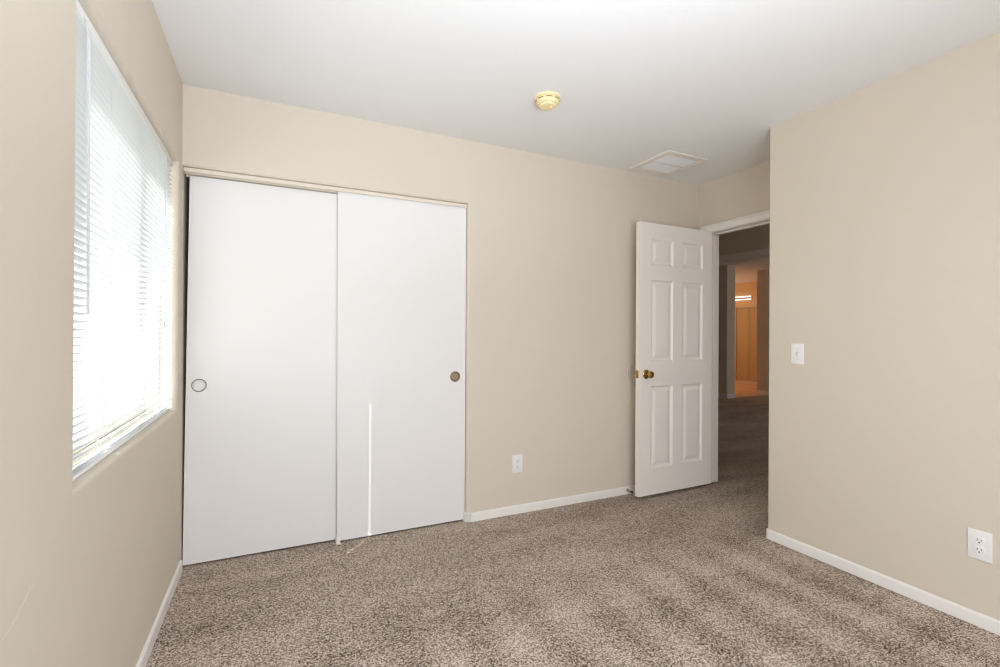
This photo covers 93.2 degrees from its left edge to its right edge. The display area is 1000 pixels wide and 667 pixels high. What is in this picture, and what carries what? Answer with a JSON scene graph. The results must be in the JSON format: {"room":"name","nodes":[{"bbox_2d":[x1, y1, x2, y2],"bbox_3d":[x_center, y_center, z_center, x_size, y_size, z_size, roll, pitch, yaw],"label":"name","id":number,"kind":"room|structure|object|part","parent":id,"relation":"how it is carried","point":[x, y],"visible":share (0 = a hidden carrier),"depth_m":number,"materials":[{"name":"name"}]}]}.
{"room":"empty bedroom","nodes":[
{"label":"empty bedroom","id":0,"kind":"room"},
{"bbox_2d":[0,0,189,666],"bbox_3d":[-1.058,-0.025,0.964,0.235,2.440,4.750,0,0,-25],"label":"wall","id":1,"kind":"structure","parent":0,"point":[89,563],"depth_m":1.04,"materials":[{"name":"beige paint"}]},
{"bbox_2d":[73,106,159,453],"bbox_3d":[-1.416,-0.232,1.634,0.158,1.199,1.301,0,0,-25],"label":"window","id":2,"kind":"structure","parent":1,"relation":"in","point":[88,385],"depth_m":2.18,"materials":[{"name":"white glass"}]},
{"bbox_2d":[72,0,172,481],"bbox_3d":[-1.303,-0.231,1.685,0.044,1.197,1.283,0,0,-25],"label":"window blind","id":3,"kind":"object","parent":2,"relation":"attached to","point":[139,164],"visible":0.89,"depth_m":1.50,"materials":[{"name":"white plastic"}]},
{"bbox_3d":[-1.184,-0.226,1.416,0.028,1.157,0.001,0,0,-25],"label":"ladder cord","id":4,"kind":"part","parent":3,"relation":"part of","materials":[{"name":"white fabric"}]},
{"bbox_3d":[-1.314,0.362,1.680,0.025,0.011,1.275,0,0,-25],"label":"rail","id":5,"kind":"part","parent":3,"relation":"part of","materials":[{"name":"white plastic"}]},
{"bbox_3d":[-1.444,-0.226,1.962,0.028,1.157,0.001,0,0,-25],"label":"ladder cord","id":6,"kind":"part","parent":3,"relation":"part of","materials":[{"name":"white fabric"}]},
{"bbox_3d":[-1.486,-0.419,2.097,0.010,0.783,0.010,0,0,-25],"label":"lift cord","id":7,"kind":"part","parent":3,"relation":"part of","materials":[{"name":"white fabric"}]},
{"bbox_2d":[136,560,182,666],"bbox_3d":[-0.788,1.168,0.668,0.012,0.055,3.784,0,0,-25],"label":"baseboard","id":8,"kind":"structure","parent":1,"relation":"attached to","point":[143,659],"depth_m":1.91,"materials":[{"name":"white paint"}]},
{"bbox_2d":[182,84,698,512],"bbox_3d":[0.037,-0.014,3.229,3.691,2.440,0.170,0,0,-25],"label":"wall","id":9,"kind":"structure","parent":0,"point":[550,343],"depth_m":3.19,"materials":[{"name":"beige paint"}]},
{"bbox_2d":[183,176,337,565],"bbox_3d":[-1.270,0.190,2.585,0.769,1.994,0.024,0,0,-25],"label":"closet door","id":10,"kind":"structure","parent":9,"relation":"in","point":[260,459],"depth_m":2.56,"materials":[{"name":"white paint"}]},
{"bbox_3d":[-1.556,0.268,2.444,0.067,0.067,0.013,0,0,-25],"label":"finger pull","id":11,"kind":"part","parent":10,"relation":"part of","materials":[{"name":"white ceramic"}]},
{"bbox_2d":[183,167,466,207],"bbox_3d":[-0.917,-0.820,2.739,1.532,0.030,0.075,0,0,-25],"label":"trim","id":12,"kind":"structure","parent":9,"relation":"attached to","point":[189,172],"depth_m":2.61,"materials":[{"name":"beige wood"}]},
{"bbox_2d":[337,191,465,540],"bbox_3d":[-0.582,0.187,2.880,0.788,2.010,0.024,0,0,-25],"label":"closet door","id":13,"kind":"structure","parent":9,"relation":"in","point":[401,264],"depth_m":2.85,"materials":[{"name":"white paint"}]},
{"bbox_3d":[-0.288,0.275,3.015,0.067,0.067,0.013,0,0,-25],"label":"finger pull","id":14,"kind":"part","parent":13,"relation":"part of","materials":[{"name":"gold metal"}]},
{"bbox_2d":[512,454,522,472],"bbox_3d":[0.118,0.873,3.169,0.077,0.121,0.009,0,0,-25],"label":"wall outlet","id":15,"kind":"object","parent":9,"relation":"attached to","point":[517,460],"visible":1,"depth_m":3.17,"materials":[{"name":"white plastic"}]},
{"bbox_2d":[463,485,634,521],"bbox_3d":[0.698,1.181,3.460,2.054,0.058,0.043,0,0,-25],"label":"baseboard","id":16,"kind":"structure","parent":9,"relation":"attached to","point":[528,507],"depth_m":3.25,"materials":[{"name":"white paint"}]},
{"bbox_2d":[627,364,635,381],"bbox_3d":[1.020,0.301,3.601,0.136,0.136,0.006,0,0,-25],"label":"bumper cover","id":17,"kind":"object","parent":9,"relation":"attached to","point":[631,369],"visible":0.64,"depth_m":3.59,"materials":[{"name":"beige paint"}]},
{"bbox_2d":[146,382,999,666],"bbox_3d":[3.084,1.278,6.208,12.273,0.106,10.650,0,0,-25],"label":"floor","id":18,"kind":"structure","parent":0,"point":[691,576],"depth_m":2.14,"materials":[{"name":"carpet"}]},
{"bbox_2d":[335,535,340,544],"bbox_3d":[-0.937,1.181,2.726,0.024,0.036,0.097,0,0,-25],"label":"guide","id":19,"kind":"object","parent":18,"relation":"on","point":[337,540],"visible":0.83,"depth_m":2.69,"materials":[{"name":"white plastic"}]},
{"bbox_2d":[152,0,999,184],"bbox_3d":[-0.078,-1.282,4.698,5.232,0.100,10.650,0,0,-25],"label":"ceiling","id":20,"kind":"structure","parent":0,"point":[636,81],"depth_m":2.13,"materials":[{"name":"white paint"}]},
{"bbox_2d":[534,91,560,110],"bbox_3d":[0.249,-1.206,2.476,0.138,0.056,0.138,0,0,-25],"label":"smoke detector","id":21,"kind":"object","parent":20,"relation":"attached to","point":[546,100],"visible":1,"depth_m":2.44,"materials":[{"name":"beige plastic"}]},
{"bbox_2d":[631,150,707,175],"bbox_3d":[1.212,-1.221,3.406,0.368,0.011,0.376,0,0,-25],"label":"ceiling vent","id":22,"kind":"object","parent":20,"relation":"in","point":[669,162],"visible":1,"depth_m":3.38,"materials":[{"name":"white metal"}]},
{"bbox_2d":[718,265,734,393],"bbox_3d":[4.169,-0.035,9.688,0.225,2.560,1.300,0,0,-25],"label":"wall","id":23,"kind":"structure","parent":0,"point":[726,364],"depth_m":9.11,"materials":[{"name":"beige paint"}]},
{"bbox_2d":[699,161,769,482],"bbox_3d":[1.895,-0.002,3.486,0.115,2.440,0.965,0,0,-25],"label":"wall","id":24,"kind":"structure","parent":0,"point":[745,192],"depth_m":3.59,"materials":[{"name":"beige paint"}]},
{"bbox_2d":[635,221,711,496],"bbox_3d":[1.340,0.188,3.609,0.779,2.001,0.160,0,0,-26],"label":"door","id":25,"kind":"structure","parent":24,"relation":"in","point":[673,373],"depth_m":3.58,"materials":[{"name":"white paint"}]},
{"bbox_3d":[1.080,0.298,3.426,0.066,0.066,0.063,0,0,-26],"label":"knob","id":26,"kind":"part","parent":25,"relation":"part of","materials":[{"name":"gold metal"}]},
{"bbox_2d":[700,210,769,481],"bbox_3d":[1.896,0.180,3.481,0.117,2.036,0.822,0,0,-25],"label":"trim","id":27,"kind":"structure","parent":24,"relation":"attached to","point":[715,235],"depth_m":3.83,"materials":[{"name":"white paint"}]},
{"bbox_2d":[719,224,769,259],"bbox_3d":[2.264,-0.150,5.843,0.115,2.750,10.600,0,0,-25],"label":"wall","id":28,"kind":"structure","parent":0,"point":[755,238],"depth_m":5.01,"materials":[{"name":"beige paint"}]},
{"bbox_2d":[719,248,769,264],"bbox_3d":[2.627,0.182,5.053,0.138,2.088,0.976,0,0,-25],"label":"trim","id":29,"kind":"structure","parent":28,"relation":"attached to","point":[755,254],"depth_m":5.01,"materials":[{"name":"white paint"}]},
{"bbox_2d":[719,257,769,283],"bbox_3d":[5.479,-1.362,7.348,7.000,0.100,10.650,0,0,-25],"label":"ceiling","id":30,"kind":"structure","parent":0,"point":[745,271],"depth_m":9.52,"materials":[{"name":"white paint"}]},
{"bbox_2d":[735,281,756,381],"bbox_3d":[5.056,-0.026,11.352,3.100,2.560,3.060,0,0,-25],"label":"wall","id":31,"kind":"structure","parent":0,"point":[746,317],"depth_m":12.09,"materials":[{"name":"brown paint"}]},
{"bbox_2d":[718,390,768,398],"bbox_3d":[5.718,1.213,10.421,3.692,0.085,1.312,0,0,-25],"label":"baseboard","id":32,"kind":"structure","parent":31,"relation":"attached to","point":[720,395],"depth_m":9.16,"materials":[{"name":"white paint"}]},
{"bbox_2d":[735,296,751,300],"bbox_3d":[6.224,-0.907,12.202,0.071,0.104,0.590,0,0,-25],"label":"vanity light","id":33,"kind":"object","parent":31,"relation":"attached to","point":[738,298],"visible":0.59,"depth_m":12.12,"materials":[{"name":"white glass"}]},
{"bbox_2d":[735,306,756,383],"bbox_3d":[6.314,0.285,11.996,0.030,1.944,0.780,0,0,-25],"label":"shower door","id":34,"kind":"structure","parent":31,"relation":"attached to","point":[747,306],"depth_m":12.33,"materials":[{"name":"glass"}]},
{"bbox_2d":[757,269,768,390],"bbox_3d":[6.538,-0.020,10.231,2.590,2.560,0.240,0,0,-25],"label":"wall","id":35,"kind":"structure","parent":0,"point":[762,275],"depth_m":9.66,"materials":[{"name":"beige paint"}]},
{"bbox_2d":[768,32,999,620],"bbox_3d":[2.499,-0.003,1.635,0.618,2.440,2.899,0,0,-25],"label":"wall","id":36,"kind":"structure","parent":0,"point":[884,444],"depth_m":2.24,"materials":[{"name":"beige paint"}]},
{"bbox_2d":[791,343,803,363],"bbox_3d":[1.664,0.114,2.648,0.017,0.115,0.071,0,0,-25],"label":"light switch","id":37,"kind":"object","parent":36,"relation":"attached to","point":[797,350],"visible":1,"depth_m":2.65,"materials":[{"name":"white plastic"}]},
{"bbox_2d":[766,528,999,635],"bbox_3d":[2.411,1.189,1.655,0.515,0.055,2.811,0,0,-25],"label":"baseboard","id":38,"kind":"structure","parent":36,"relation":"attached to","point":[978,619],"depth_m":2.22,"materials":[{"name":"white paint"}]},
{"bbox_2d":[967,527,992,563],"bbox_3d":[1.990,0.879,1.961,0.009,0.121,0.077,0,0,-25],"label":"wall outlet","id":39,"kind":"object","parent":36,"relation":"attached to","point":[980,543],"visible":1,"depth_m":1.96,"materials":[{"name":"white plastic"}]},
{"bbox_2d":[974,536,984,544],"bbox_3d":[1.988,0.860,1.960,0.004,0.028,0.035,0,0,-25],"label":"receptacle","id":40,"kind":"object","parent":39,"relation":"attached to","point":[978,540],"depth_m":1.96,"materials":[{"name":"grey plastic"}]},
{"bbox_2d":[974,546,984,554],"bbox_3d":[1.988,0.898,1.960,0.004,0.028,0.035,0,0,-25],"label":"receptacle","id":41,"kind":"object","parent":39,"relation":"attached to","point":[978,550],"depth_m":1.96,"materials":[{"name":"grey plastic"}]},
{"label":"outside","id":42,"kind":"structure","parent":0,"visible":0},
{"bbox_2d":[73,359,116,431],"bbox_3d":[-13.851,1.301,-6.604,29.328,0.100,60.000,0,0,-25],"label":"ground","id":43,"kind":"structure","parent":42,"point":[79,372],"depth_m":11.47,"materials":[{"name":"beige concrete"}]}
]}

